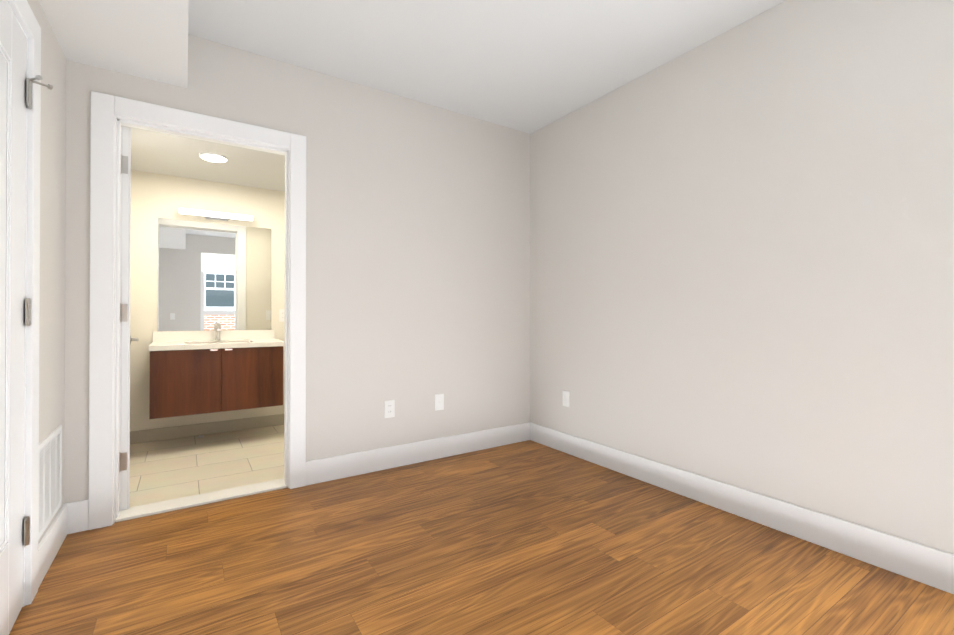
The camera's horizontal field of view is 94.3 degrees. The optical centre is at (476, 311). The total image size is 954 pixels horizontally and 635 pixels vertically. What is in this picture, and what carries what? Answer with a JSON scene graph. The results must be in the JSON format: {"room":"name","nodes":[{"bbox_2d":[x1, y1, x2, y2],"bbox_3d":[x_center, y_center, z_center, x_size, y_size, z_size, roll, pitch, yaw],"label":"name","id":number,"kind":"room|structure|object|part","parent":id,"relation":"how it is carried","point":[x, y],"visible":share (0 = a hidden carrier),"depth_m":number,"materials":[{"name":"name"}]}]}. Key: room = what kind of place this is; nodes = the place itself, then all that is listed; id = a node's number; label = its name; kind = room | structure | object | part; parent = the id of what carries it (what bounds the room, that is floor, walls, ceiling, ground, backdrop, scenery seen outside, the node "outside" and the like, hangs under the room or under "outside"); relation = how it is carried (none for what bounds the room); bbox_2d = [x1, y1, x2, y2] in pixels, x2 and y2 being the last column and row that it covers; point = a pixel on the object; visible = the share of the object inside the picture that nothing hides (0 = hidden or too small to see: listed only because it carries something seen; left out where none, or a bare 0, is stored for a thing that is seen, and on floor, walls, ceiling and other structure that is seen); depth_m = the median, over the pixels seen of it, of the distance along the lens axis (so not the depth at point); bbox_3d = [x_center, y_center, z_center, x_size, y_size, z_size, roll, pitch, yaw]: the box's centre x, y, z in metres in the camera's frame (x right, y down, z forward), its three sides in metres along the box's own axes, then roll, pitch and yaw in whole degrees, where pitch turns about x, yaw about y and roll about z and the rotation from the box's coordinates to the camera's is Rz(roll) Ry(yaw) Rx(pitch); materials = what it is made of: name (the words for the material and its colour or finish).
{"room":"empty bedroom","nodes":[
{"label":"empty bedroom","id":0,"kind":"room"},
{"bbox_2d":[27,0,65,543],"bbox_3d":[-0.923,-0.229,0.427,0.120,2.550,3.940,0,0,-33],"label":"wall","id":1,"kind":"structure","parent":0,"point":[52,259],"depth_m":1.89,"materials":[{"name":"paint"}]},
{"bbox_2d":[0,0,26,634],"bbox_3d":[-1.397,0.030,1.238,0.044,2.020,0.804,0,0,-35],"label":"door","id":2,"kind":"structure","parent":1,"relation":"in","point":[13,48],"depth_m":1.44,"materials":[{"name":"white wood"}]},
{"bbox_2d":[8,0,40,606],"bbox_3d":[-1.434,-0.013,1.215,0.139,2.127,1.000,0,0,-33],"label":"door frame","id":3,"kind":"structure","parent":1,"relation":"attached to","point":[26,18],"depth_m":1.60,"materials":[{"name":"white wood"}]},
{"bbox_2d":[24,75,52,546],"bbox_3d":[-1.585,-0.005,1.593,0.066,1.675,0.090,0,0,-33],"label":"left jamb hinges","id":4,"kind":"object","parent":1,"relation":"attached to","point":[29,81],"visible":0.98,"depth_m":1.58,"materials":[{"name":"grey metal"}]},
{"bbox_2d":[38,425,61,539],"bbox_3d":[-1.799,0.701,1.863,0.006,0.365,0.400,0,0,-33],"label":"air vent","id":5,"kind":"object","parent":1,"relation":"in","point":[50,479],"visible":0.73,"depth_m":1.86,"materials":[{"name":"white metal"}]},
{"bbox_2d":[38,501,77,587],"bbox_3d":[-1.800,0.981,1.885,0.030,0.145,0.530,0,0,-33],"label":"baseboard","id":6,"kind":"structure","parent":1,"relation":"attached to","point":[65,522],"depth_m":1.91,"materials":[{"name":"white wood"}]},
{"bbox_2d":[39,0,188,87],"bbox_3d":[-0.705,-1.356,0.650,0.484,0.294,3.820,0,0,-33],"label":"ceiling","id":7,"kind":"structure","parent":0,"point":[147,39],"depth_m":1.92,"materials":[{"name":"paint"}]},
{"bbox_2d":[121,125,284,191],"bbox_3d":[-1.571,-1.187,3.498,2.290,0.100,1.650,0,0,-33],"label":"ceiling","id":8,"kind":"structure","parent":0,"point":[162,153],"depth_m":3.35,"materials":[{"name":"paint"}]},
{"bbox_2d":[199,152,227,162],"bbox_3d":[-1.936,-1.131,3.251,0.184,0.016,0.184,0,0,-33],"label":"bathroom ceiling light","id":9,"kind":"object","parent":8,"relation":"attached to","point":[213,158],"depth_m":3.22,"materials":[{"name":"white glass"}]},
{"bbox_2d":[129,425,283,507],"bbox_3d":[-1.571,1.086,3.485,2.290,0.054,1.650,0,0,-33],"label":"floor","id":10,"kind":"structure","parent":0,"point":[166,470],"depth_m":3.08,"materials":[{"name":"beige tile"}]},
{"bbox_2d":[130,170,284,430],"bbox_3d":[-1.993,-0.034,4.130,2.290,2.200,0.120,0,0,-33],"label":"wall","id":11,"kind":"structure","parent":0,"point":[154,197],"depth_m":3.68,"materials":[{"name":"paint"}]},
{"bbox_2d":[130,414,283,443],"bbox_3d":[-1.956,1.012,4.069,2.050,0.101,0.012,0,0,-33],"label":"baseboard","id":12,"kind":"structure","parent":11,"relation":"attached to","point":[156,434],"depth_m":3.79,"materials":[{"name":"beige"}]},
{"bbox_2d":[158,218,270,330],"bbox_3d":[-2.269,-0.303,3.873,0.855,0.933,0.006,0,0,-33],"label":"vanity mirror","id":13,"kind":"object","parent":11,"relation":"attached to","point":[210,275],"visible":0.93,"depth_m":3.85,"materials":[{"name":"clear glass"}]},
{"bbox_2d":[179,208,252,220],"bbox_3d":[-2.253,-0.835,3.835,0.553,0.072,0.092,0,0,-33],"label":"sconce","id":14,"kind":"object","parent":11,"relation":"attached to","point":[213,215],"visible":1,"depth_m":3.82,"materials":[{"name":"silver metal"}]},
{"bbox_2d":[148,322,283,418],"bbox_3d":[-2.116,0.436,3.665,0.950,0.694,0.515,0,0,-33],"label":"bathroom vanity","id":15,"kind":"object","parent":11,"relation":"attached to","point":[218,369],"visible":0.94,"depth_m":3.46,"materials":[{"name":"brown wood"}]},
{"bbox_3d":[-2.191,0.536,3.336,0.448,0.490,0.019,0,0,-33],"label":"door","id":16,"kind":"part","parent":15,"relation":"part of","materials":[{"name":"brown wood"}]},
{"bbox_2d":[148,329,283,350],"bbox_3d":[-2.131,0.252,3.657,0.916,0.176,0.515,0,0,-33],"label":"countertop","id":17,"kind":"structure","parent":15,"relation":"on","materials":[{"name":"white stone"}]},
{"bbox_2d":[214,322,220,340],"bbox_3d":[-2.202,0.169,3.764,0.054,0.160,0.162,0,0,-33],"label":"faucet","id":18,"kind":"object","parent":17,"relation":"on","point":[217,326],"depth_m":3.79,"materials":[{"name":"silver metal"}]},
{"bbox_3d":[-1.814,0.537,3.585,0.448,0.490,0.019,0,0,-33],"label":"door","id":19,"kind":"part","parent":15,"relation":"part of","materials":[{"name":"brown wood"}]},
{"bbox_2d":[279,309,283,321],"bbox_3d":[-1.824,0.037,4.164,0.072,0.116,0.008,0,0,-33],"label":"outlet","id":20,"kind":"object","parent":11,"relation":"attached to","point":[281,315],"visible":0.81,"depth_m":4.15,"materials":[{"name":"white plastic"}]},
{"bbox_2d":[64,34,529,503],"bbox_3d":[-0.791,-0.215,2.947,3.118,2.550,0.120,0,0,-33],"label":"wall","id":21,"kind":"structure","parent":0,"point":[417,256],"depth_m":2.96,"materials":[{"name":"paint"}]},
{"bbox_2d":[119,154,127,471],"bbox_3d":[-1.852,0.006,2.310,0.040,1.660,0.040,0,0,-33],"label":"bathroom jamb hinges","id":22,"kind":"object","parent":21,"relation":"attached to","point":[123,318],"visible":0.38,"depth_m":2.32,"materials":[{"name":"grey metal"}]},
{"bbox_2d":[119,126,138,510],"bbox_3d":[-2.084,0.038,2.657,0.092,2.020,0.804,0,0,-38],"label":"bathroom door","id":23,"kind":"structure","parent":21,"relation":"in","point":[125,249],"depth_m":2.33,"materials":[{"name":"white wood"}]},
{"bbox_3d":[-2.251,0.185,2.902,0.048,0.054,0.125,0,0,-38],"label":"inner bathroom door handle","id":24,"kind":"part","parent":23,"relation":"part of","materials":[{"name":"silver metal"}]},
{"bbox_2d":[88,91,305,529],"bbox_3d":[-1.499,-0.006,2.478,1.000,2.127,0.156,0,0,-33],"label":"door frame","id":25,"kind":"structure","parent":21,"relation":"attached to","point":[106,109],"depth_m":2.23,"materials":[{"name":"white wood"}]},
{"bbox_2d":[115,478,287,521],"bbox_3d":[-1.511,1.049,2.490,0.810,0.016,0.138,0,0,-33],"label":"sill","id":26,"kind":"structure","parent":21,"relation":"attached to","point":[182,503],"depth_m":2.45,"materials":[{"name":"white stone"}]},
{"bbox_2d":[384,400,394,417],"bbox_3d":[-0.592,0.660,2.997,0.072,0.116,0.008,0,0,-33],"label":"duplex electrical outlet","id":27,"kind":"object","parent":21,"relation":"attached to","point":[389,408],"visible":1,"depth_m":2.99,"materials":[{"name":"white plastic"}]},
{"bbox_2d":[306,422,529,485],"bbox_3d":[-0.310,0.989,3.176,1.760,0.145,0.018,0,0,-33],"label":"baseboard","id":28,"kind":"structure","parent":21,"relation":"attached to","point":[358,463],"depth_m":3.06,"materials":[{"name":"white wood"}]},
{"bbox_2d":[435,394,443,410],"bbox_3d":[-0.271,0.656,3.206,0.072,0.116,0.014,0,0,-33],"label":"outlet","id":29,"kind":"object","parent":21,"relation":"attached to","point":[439,401],"visible":1,"depth_m":3.21,"materials":[{"name":"white plastic"}]},
{"bbox_2d":[9,440,953,634],"bbox_3d":[0.295,1.076,1.296,3.118,0.050,4.060,0,0,-33],"label":"floor","id":30,"kind":"structure","parent":0,"point":[529,537],"depth_m":1.81,"materials":[{"name":"brown wood"}]},
{"bbox_2d":[188,0,784,133],"bbox_3d":[0.295,-1.549,1.311,3.118,0.100,4.060,0,0,-33],"label":"ceiling","id":31,"kind":"structure","parent":0,"point":[529,66],"depth_m":2.44,"materials":[{"name":"paint"}]},
{"bbox_2d":[530,0,953,553],"bbox_3d":[1.579,-0.220,2.080,0.120,2.550,3.940,0,0,-33],"label":"wall","id":32,"kind":"structure","parent":0,"point":[741,255],"depth_m":2.16,"materials":[{"name":"paint"}]},
{"bbox_2d":[563,390,569,406],"bbox_3d":[0.670,0.657,3.332,0.010,0.116,0.072,0,0,-33],"label":"outlet","id":33,"kind":"object","parent":32,"relation":"attached to","point":[566,398],"visible":1,"depth_m":3.32,"materials":[{"name":"white plastic"}]},
{"bbox_2d":[530,422,953,593],"bbox_3d":[1.488,0.983,2.085,0.018,0.145,3.820,0,0,-33],"label":"baseboard","id":34,"kind":"structure","parent":32,"relation":"attached to","point":[927,565],"depth_m":2.12,"materials":[{"name":"white wood"}]}
]}

